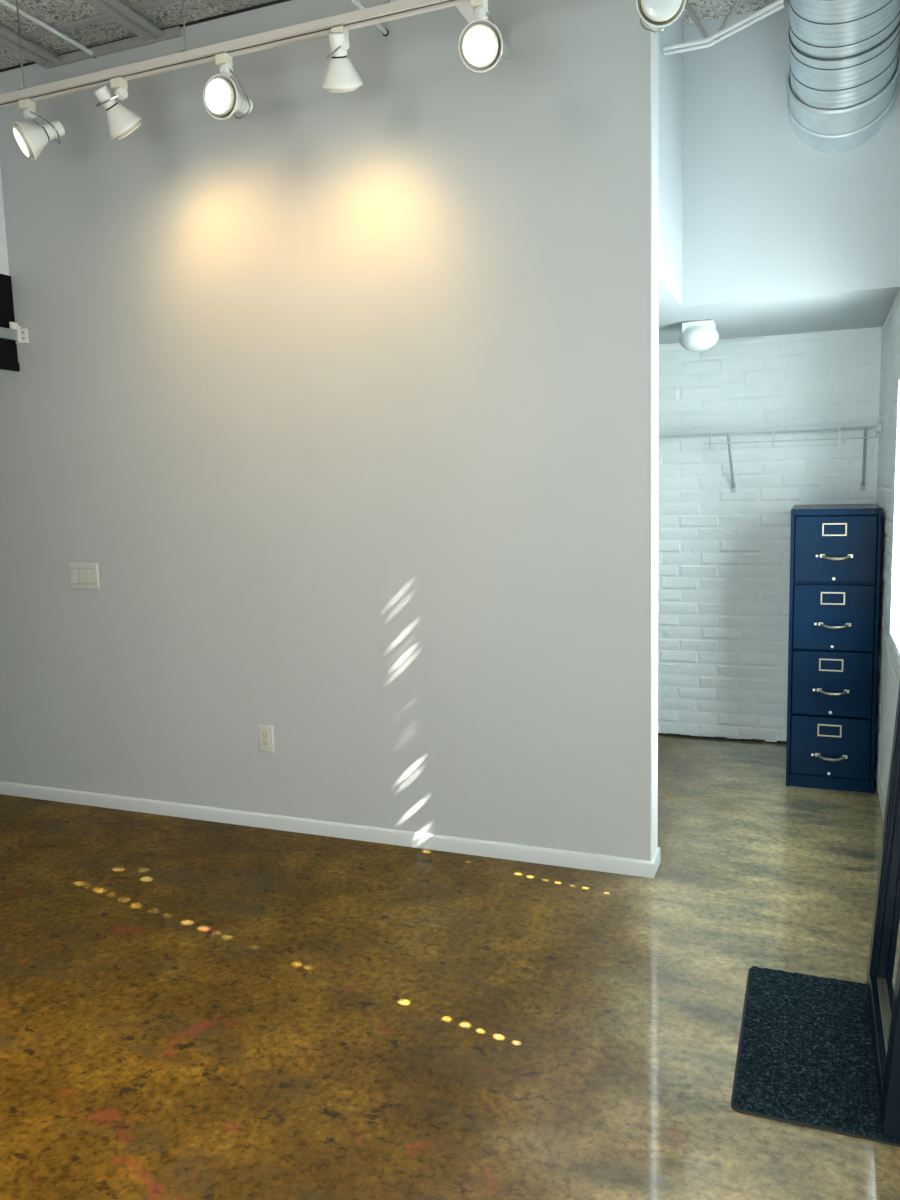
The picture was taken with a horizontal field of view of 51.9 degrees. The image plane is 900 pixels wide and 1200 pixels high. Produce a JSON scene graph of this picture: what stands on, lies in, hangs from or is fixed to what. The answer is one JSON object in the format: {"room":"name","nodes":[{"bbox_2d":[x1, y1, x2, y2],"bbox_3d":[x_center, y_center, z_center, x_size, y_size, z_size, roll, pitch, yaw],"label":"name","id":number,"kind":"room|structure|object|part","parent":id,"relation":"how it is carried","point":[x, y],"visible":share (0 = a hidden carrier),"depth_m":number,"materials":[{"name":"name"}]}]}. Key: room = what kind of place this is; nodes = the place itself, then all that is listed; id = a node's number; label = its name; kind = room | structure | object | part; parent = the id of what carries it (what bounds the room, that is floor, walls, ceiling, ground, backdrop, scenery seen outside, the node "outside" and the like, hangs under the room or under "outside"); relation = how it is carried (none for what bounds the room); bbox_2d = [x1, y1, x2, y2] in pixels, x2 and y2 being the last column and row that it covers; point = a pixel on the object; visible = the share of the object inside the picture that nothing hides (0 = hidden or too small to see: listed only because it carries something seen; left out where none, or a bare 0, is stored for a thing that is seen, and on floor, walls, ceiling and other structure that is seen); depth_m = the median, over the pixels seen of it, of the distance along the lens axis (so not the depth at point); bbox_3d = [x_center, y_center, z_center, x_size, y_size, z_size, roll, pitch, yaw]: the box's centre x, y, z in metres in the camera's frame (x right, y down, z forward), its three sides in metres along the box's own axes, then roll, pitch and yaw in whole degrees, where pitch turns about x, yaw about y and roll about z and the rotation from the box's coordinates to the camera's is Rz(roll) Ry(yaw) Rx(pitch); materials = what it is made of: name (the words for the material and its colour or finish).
{"room":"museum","nodes":[
{"label":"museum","id":0,"kind":"room"},
{"bbox_2d":[0,168,10,371],"bbox_3d":[-2.924,-1.417,2.142,0.200,1.297,4.500,1,8,21],"label":"wall","id":1,"kind":"structure","parent":0,"point":[4,266],"depth_m":4.17,"materials":[{"name":"paint"}]},
{"bbox_2d":[0,274,19,371],"bbox_3d":[-2.573,-1.060,2.755,0.018,0.424,3.196,1,8,21],"label":"panel","id":2,"kind":"object","parent":1,"relation":"attached to","point":[8,348],"visible":0.95,"depth_m":4.19,"materials":[{"name":"black"}]},
{"bbox_2d":[0,322,28,343],"bbox_3d":[-2.514,-1.021,2.793,0.065,0.090,3.099,1,8,21],"label":"metal rail","id":3,"kind":"object","parent":2,"relation":"attached to","point":[15,333],"visible":1,"depth_m":4.19,"materials":[{"name":"silver metal"}]},
{"bbox_2d":[0,0,181,47],"bbox_3d":[-0.333,-2.273,3.242,3.600,0.011,0.030,1,8,21],"label":"trim","id":4,"kind":"structure","parent":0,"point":[141,7],"depth_m":3.67,"materials":[{"name":"paint"}]},
{"bbox_2d":[0,0,650,859],"bbox_3d":[-1.687,-0.685,4.266,5.200,3.347,0.135,1,8,21],"label":"wall","id":5,"kind":"structure","parent":0,"point":[339,403],"depth_m":3.69,"materials":[{"name":"paint"}]},
{"bbox_2d":[0,0,95,57],"bbox_3d":[-2.260,-2.032,1.960,0.026,0.026,4.201,1,8,21],"label":"rod","id":6,"kind":"object","parent":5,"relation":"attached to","point":[4,2],"visible":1,"depth_m":3.65,"materials":[{"name":"paint"}]},
{"bbox_2d":[68,563,99,589],"bbox_3d":[-1.691,-0.109,4.266,0.171,0.124,0.012,1,8,21],"label":"light switch","id":7,"kind":"object","parent":5,"relation":"attached to","point":[83,576],"visible":1,"depth_m":4.26,"materials":[{"name":"grey plastic"}]},
{"bbox_2d":[43,26,181,68],"bbox_3d":[-1.417,-2.299,3.854,0.712,0.033,0.019,1,8,21],"label":"trim","id":8,"kind":"structure","parent":5,"relation":"attached to","point":[174,32],"depth_m":3.84,"materials":[{"name":"paint"}]},
{"bbox_2d":[0,0,290,71],"bbox_3d":[-0.682,-2.306,3.572,2.891,0.010,0.004,1,8,21],"label":"trim","id":9,"kind":"structure","parent":5,"relation":"attached to","point":[276,1],"depth_m":3.68,"materials":[{"name":"black"}]},
{"bbox_2d":[258,724,274,752],"bbox_3d":[-0.799,0.603,4.013,0.078,0.122,0.009,1,8,21],"label":"power outlet","id":10,"kind":"object","parent":5,"relation":"attached to","point":[265,732],"visible":1,"depth_m":4.01,"materials":[{"name":"grey plastic"}]},
{"bbox_2d":[262,731,268,746],"bbox_3d":[-0.800,0.603,4.011,0.035,0.068,0.002,1,8,21],"label":"receptacle","id":11,"kind":"object","parent":10,"relation":"attached to","point":[265,734],"depth_m":4.01,"materials":[{"name":"white plastic"}]},
{"bbox_2d":[0,781,660,877],"bbox_3d":[-1.637,0.944,4.469,5.212,0.063,0.159,1,8,21],"label":"baseboard","id":12,"kind":"structure","parent":5,"relation":"attached to","point":[532,854],"depth_m":3.90,"materials":[{"name":"paint"}]},
{"bbox_2d":[351,0,388,36],"bbox_3d":[-1.001,-1.837,1.490,0.026,0.026,4.201,1,8,21],"label":"rod","id":13,"kind":"object","parent":5,"relation":"attached to","point":[385,32],"visible":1,"depth_m":3.36,"materials":[{"name":"paint"}]},
{"bbox_2d":[650,28,658,860],"bbox_3d":[0.733,-0.661,3.315,0.006,3.287,0.138,1,8,21],"label":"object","id":14,"kind":"structure","parent":5,"relation":"attached to","point":[654,36],"depth_m":3.30,"materials":[{"name":"paint"}]},
{"bbox_2d":[0,0,789,68],"bbox_3d":[0.141,-2.124,1.306,10.700,0.150,7.964,1,8,21],"label":"ceiling","id":15,"kind":"structure","parent":0,"point":[52,13],"depth_m":3.68,"materials":[{"name":"grey metal"}]},
{"bbox_2d":[0,24,60,65],"bbox_3d":[-2.515,-2.031,1.897,0.100,0.039,4.500,1,8,21],"label":"joist","id":16,"kind":"object","parent":15,"relation":"attached to","point":[9,38],"visible":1,"depth_m":3.83,"materials":[{"name":"paint"}]},
{"bbox_2d":[83,0,165,40],"bbox_3d":[-2.006,-2.019,1.698,0.100,0.039,4.500,1,8,21],"label":"joist","id":17,"kind":"object","parent":15,"relation":"attached to","point":[116,10],"visible":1,"depth_m":3.60,"materials":[{"name":"paint"}]},
{"bbox_2d":[0,0,509,108],"bbox_3d":[-0.373,-2.084,3.229,2.776,0.383,0.470,1,8,21],"label":"track","id":18,"kind":"object","parent":15,"relation":"hanging from","point":[388,11],"visible":0.88,"depth_m":3.16,"materials":[{"name":"grey metal"}]},
{"bbox_3d":[-1.620,-2.100,3.486,0.006,0.348,0.006,-2,7,-1],"label":"suspension rod","id":19,"kind":"part","parent":18,"relation":"part of","materials":[{"name":"silver metal"}]},
{"bbox_2d":[13,98,64,160],"bbox_3d":[-1.556,-1.773,3.463,0.173,0.243,0.170,1,8,21],"label":"track spotlight","id":20,"kind":"object","parent":18,"relation":"hanging from","point":[32,139],"visible":1,"depth_m":3.45,"materials":[{"name":"beige metal"}]},
{"bbox_3d":[-1.582,-1.710,3.452,0.107,0.106,0.106,1,8,21],"label":"bulb","id":21,"kind":"part","parent":20,"relation":"part of","materials":[{"name":"beige glass"}]},
{"bbox_3d":[-1.577,-1.712,3.456,0.126,0.125,0.126,1,8,21],"label":"lamp shade","id":22,"kind":"part","parent":20,"relation":"part of","materials":[{"name":"white metal"}]},
{"bbox_2d":[94,77,141,139],"bbox_3d":[-1.216,-1.800,3.408,0.140,0.194,0.166,1,8,21],"label":"track spotlight","id":23,"kind":"object","parent":18,"relation":"hanging from","point":[122,121],"visible":1,"depth_m":3.38,"materials":[{"name":"beige metal"}]},
{"bbox_3d":[-1.205,-1.768,3.430,0.134,0.124,0.126,1,8,21],"label":"lamp shade","id":24,"kind":"part","parent":23,"relation":"part of","materials":[{"name":"white metal"}]},
{"bbox_3d":[-1.202,-1.760,3.434,0.111,0.103,0.107,1,8,21],"label":"bulb","id":25,"kind":"part","parent":23,"relation":"part of","materials":[{"name":"beige"}]},
{"bbox_3d":[-0.929,-2.085,3.215,0.006,0.348,0.006,-2,7,-1],"label":"suspension rod","id":26,"kind":"part","parent":18,"relation":"part of","materials":[{"name":"silver metal"}]},
{"bbox_2d":[203,52,252,119],"bbox_3d":[-0.746,-1.749,3.145,0.139,0.256,0.177,1,8,21],"label":"track spotlight","id":27,"kind":"object","parent":18,"relation":"hanging from","point":[222,99],"visible":1,"depth_m":3.09,"materials":[{"name":"beige metal"}]},
{"bbox_3d":[-0.763,-1.683,3.107,0.113,0.112,0.073,1,8,21],"label":"bulb","id":28,"kind":"part","parent":27,"relation":"part of","materials":[{"name":"beige glass"}]},
{"bbox_3d":[-0.755,-1.686,3.124,0.138,0.136,0.097,1,8,21],"label":"lamp shade","id":29,"kind":"part","parent":27,"relation":"part of","materials":[{"name":"white metal"}]},
{"bbox_2d":[322,25,362,92],"bbox_3d":[-0.367,-1.781,3.073,0.136,0.194,0.154,1,8,21],"label":"track spotlight","id":30,"kind":"object","parent":18,"relation":"hanging from","point":[341,76],"visible":1,"depth_m":3.03,"materials":[{"name":"beige metal"}]},
{"bbox_3d":[-0.361,-1.746,3.091,0.136,0.119,0.124,1,8,21],"label":"lamp shade","id":31,"kind":"part","parent":30,"relation":"part of","materials":[{"name":"white metal"}]},
{"bbox_3d":[-0.361,-1.734,3.094,0.112,0.095,0.106,1,8,21],"label":"bulb","id":32,"kind":"part","parent":30,"relation":"part of","materials":[{"name":"beige glass"}]},
{"bbox_2d":[458,0,502,72],"bbox_3d":[0.111,-1.728,2.809,0.138,0.260,0.181,1,8,21],"label":"track spotlight","id":33,"kind":"object","parent":18,"relation":"hanging from","point":[480,46],"visible":1,"depth_m":2.76,"materials":[{"name":"beige metal"}]},
{"bbox_3d":[0.096,-1.656,2.776,0.113,0.107,0.088,1,8,21],"label":"bulb","id":34,"kind":"part","parent":33,"relation":"part of","materials":[{"name":"beige glass"}]},
{"bbox_3d":[0.113,-1.906,3.083,0.044,0.036,0.432,1,8,21],"label":"wall arm","id":35,"kind":"part","parent":18,"relation":"part of","materials":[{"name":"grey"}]},
{"bbox_2d":[636,0,685,32],"bbox_3d":[0.602,-1.726,2.616,0.141,0.242,0.180,1,8,21],"label":"track spotlight","id":36,"kind":"object","parent":18,"relation":"hanging from","point":[655,13],"visible":1,"depth_m":2.56,"materials":[{"name":"beige metal"}]},
{"bbox_3d":[0.587,-1.667,2.581,0.113,0.112,0.071,-1,7,4],"label":"bulb","id":37,"kind":"part","parent":36,"relation":"part of","materials":[{"name":"beige glass"}]},
{"bbox_2d":[663,0,783,54],"bbox_3d":[0.938,-2.144,3.251,0.449,0.349,0.053,1,8,21],"label":"joist","id":38,"kind":"object","parent":15,"relation":"attached to","point":[707,41],"visible":1,"depth_m":3.26,"materials":[{"name":"paint"}]},
{"bbox_2d":[786,0,899,152],"bbox_3d":[1.415,-2.106,3.312,0.404,0.742,0.864,1,8,21],"label":"air duct","id":39,"kind":"object","parent":15,"relation":"hanging from","point":[842,80],"visible":1,"depth_m":3.37,"materials":[{"name":"metal"}]},
{"bbox_2d":[0,735,899,1199],"bbox_3d":[-1.632,1.220,3.004,6.300,0.120,6.964,1,8,21],"label":"floor","id":40,"kind":"structure","parent":0,"point":[191,1009],"depth_m":2.68,"materials":[{"name":"concrete"}]},
{"bbox_2d":[731,966,899,1146],"bbox_3d":[0.992,1.157,2.410,0.448,0.014,0.686,1,8,21],"label":"door mat","id":41,"kind":"object","parent":40,"relation":"on","point":[805,1054],"visible":0.83,"depth_m":2.35,"materials":[{"name":"black carpet"}]},
{"bbox_2d":[866,682,899,1137],"bbox_3d":[1.141,0.309,2.243,0.161,1.699,0.688,1,8,21],"label":"door","id":42,"kind":"structure","parent":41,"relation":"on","point":[883,970],"depth_m":2.49,"materials":[{"name":"black metal"}]},
{"bbox_3d":[1.111,1.124,2.367,0.049,0.055,0.538,1,8,21],"label":"rail","id":43,"kind":"part","parent":42,"relation":"part of","materials":[{"name":"blue"}]},
{"bbox_2d":[882,821,899,1031],"bbox_3d":[1.150,0.310,2.240,0.114,1.593,0.538,1,8,21],"label":"door glass","id":44,"kind":"object","parent":42,"relation":"attached to","point":[891,845],"depth_m":2.51,"materials":[{"name":"black"}]},
{"bbox_2d":[786,504,881,793],"bbox_3d":[1.886,0.201,4.574,0.384,1.321,0.708,1,8,21],"label":"filing cabinet","id":45,"kind":"object","parent":40,"relation":"on","point":[834,590],"visible":1,"depth_m":4.28,"materials":[{"name":"blue metal"}]},
{"bbox_3d":[1.788,0.690,4.352,0.346,0.284,0.030,1,8,21],"label":"drawer","id":46,"kind":"part","parent":45,"relation":"part of","materials":[{"name":"blue metal"}]},
{"bbox_3d":[1.783,0.738,4.326,0.140,0.026,0.041,1,8,21],"label":"handle","id":47,"kind":"part","parent":45,"relation":"part of","materials":[{"name":"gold metal"}]},
{"bbox_3d":[1.780,0.390,4.314,0.346,0.303,0.030,1,8,21],"label":"drawer","id":48,"kind":"part","parent":45,"relation":"part of","materials":[{"name":"blue metal"}]},
{"bbox_3d":[1.775,0.429,4.287,0.140,0.026,0.041,1,8,21],"label":"handle","id":49,"kind":"part","parent":45,"relation":"part of","materials":[{"name":"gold metal"}]},
{"bbox_3d":[1.772,0.080,4.275,0.346,0.303,0.030,1,8,21],"label":"drawer","id":50,"kind":"part","parent":45,"relation":"part of","materials":[{"name":"blue metal"}]},
{"bbox_3d":[1.766,0.119,4.248,0.140,0.026,0.041,1,8,21],"label":"handle","id":51,"kind":"part","parent":45,"relation":"part of","materials":[{"name":"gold metal"}]},
{"bbox_3d":[1.763,-0.233,4.236,0.346,0.303,0.030,1,8,21],"label":"drawer","id":52,"kind":"part","parent":45,"relation":"part of","materials":[{"name":"blue metal"}]},
{"bbox_3d":[1.758,-0.194,4.208,0.140,0.026,0.041,1,8,21],"label":"handle","id":53,"kind":"part","parent":45,"relation":"part of","materials":[{"name":"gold metal"}]},
{"bbox_2d":[658,327,881,741],"bbox_3d":[-0.434,-0.372,5.976,6.300,2.232,0.205,1,8,21],"label":"wall","id":54,"kind":"structure","parent":0,"point":[724,555],"depth_m":5.07,"materials":[{"name":"brick"}]},
{"bbox_2d":[658,733,786,743],"bbox_3d":[1.440,0.781,5.289,1.737,0.016,0.020,1,8,21],"label":"trim","id":55,"kind":"structure","parent":54,"relation":"attached to","point":[665,734],"depth_m":5.24,"materials":[{"name":"grey"}]},
{"bbox_2d":[658,423,881,492],"bbox_3d":[1.410,-0.728,4.922,1.590,0.329,0.311,1,8,21],"label":"wire shelf","id":56,"kind":"object","parent":54,"relation":"attached to","point":[878,426],"visible":0.78,"depth_m":4.74,"materials":[{"name":"white metal"}]},
{"bbox_3d":[1.693,-0.825,4.635,0.818,0.060,0.007,1,8,21],"label":"hanging rod","id":57,"kind":"part","parent":56,"relation":"part of","materials":[{"name":"grey metal"}]},
{"bbox_2d":[658,5,899,343],"bbox_3d":[-0.967,-1.897,4.881,6.042,1.135,1.829,1,8,21],"label":"wall","id":58,"kind":"structure","parent":0,"point":[762,232],"depth_m":3.81,"materials":[{"name":"white paint"}]},
{"bbox_2d":[679,320,718,351],"bbox_3d":[1.185,-1.253,4.403,0.184,0.138,0.184,1,8,21],"label":"ceiling lamp","id":59,"kind":"object","parent":58,"relation":"attached to","point":[699,335],"visible":1,"depth_m":4.34,"materials":[{"name":"white ceramic"}]},
{"bbox_2d":[874,289,899,821],"bbox_3d":[1.186,-0.455,1.826,0.263,3.347,6.664,1,8,21],"label":"wall","id":60,"kind":"structure","parent":0,"point":[888,476],"depth_m":3.97,"materials":[{"name":"paint"}]}
]}

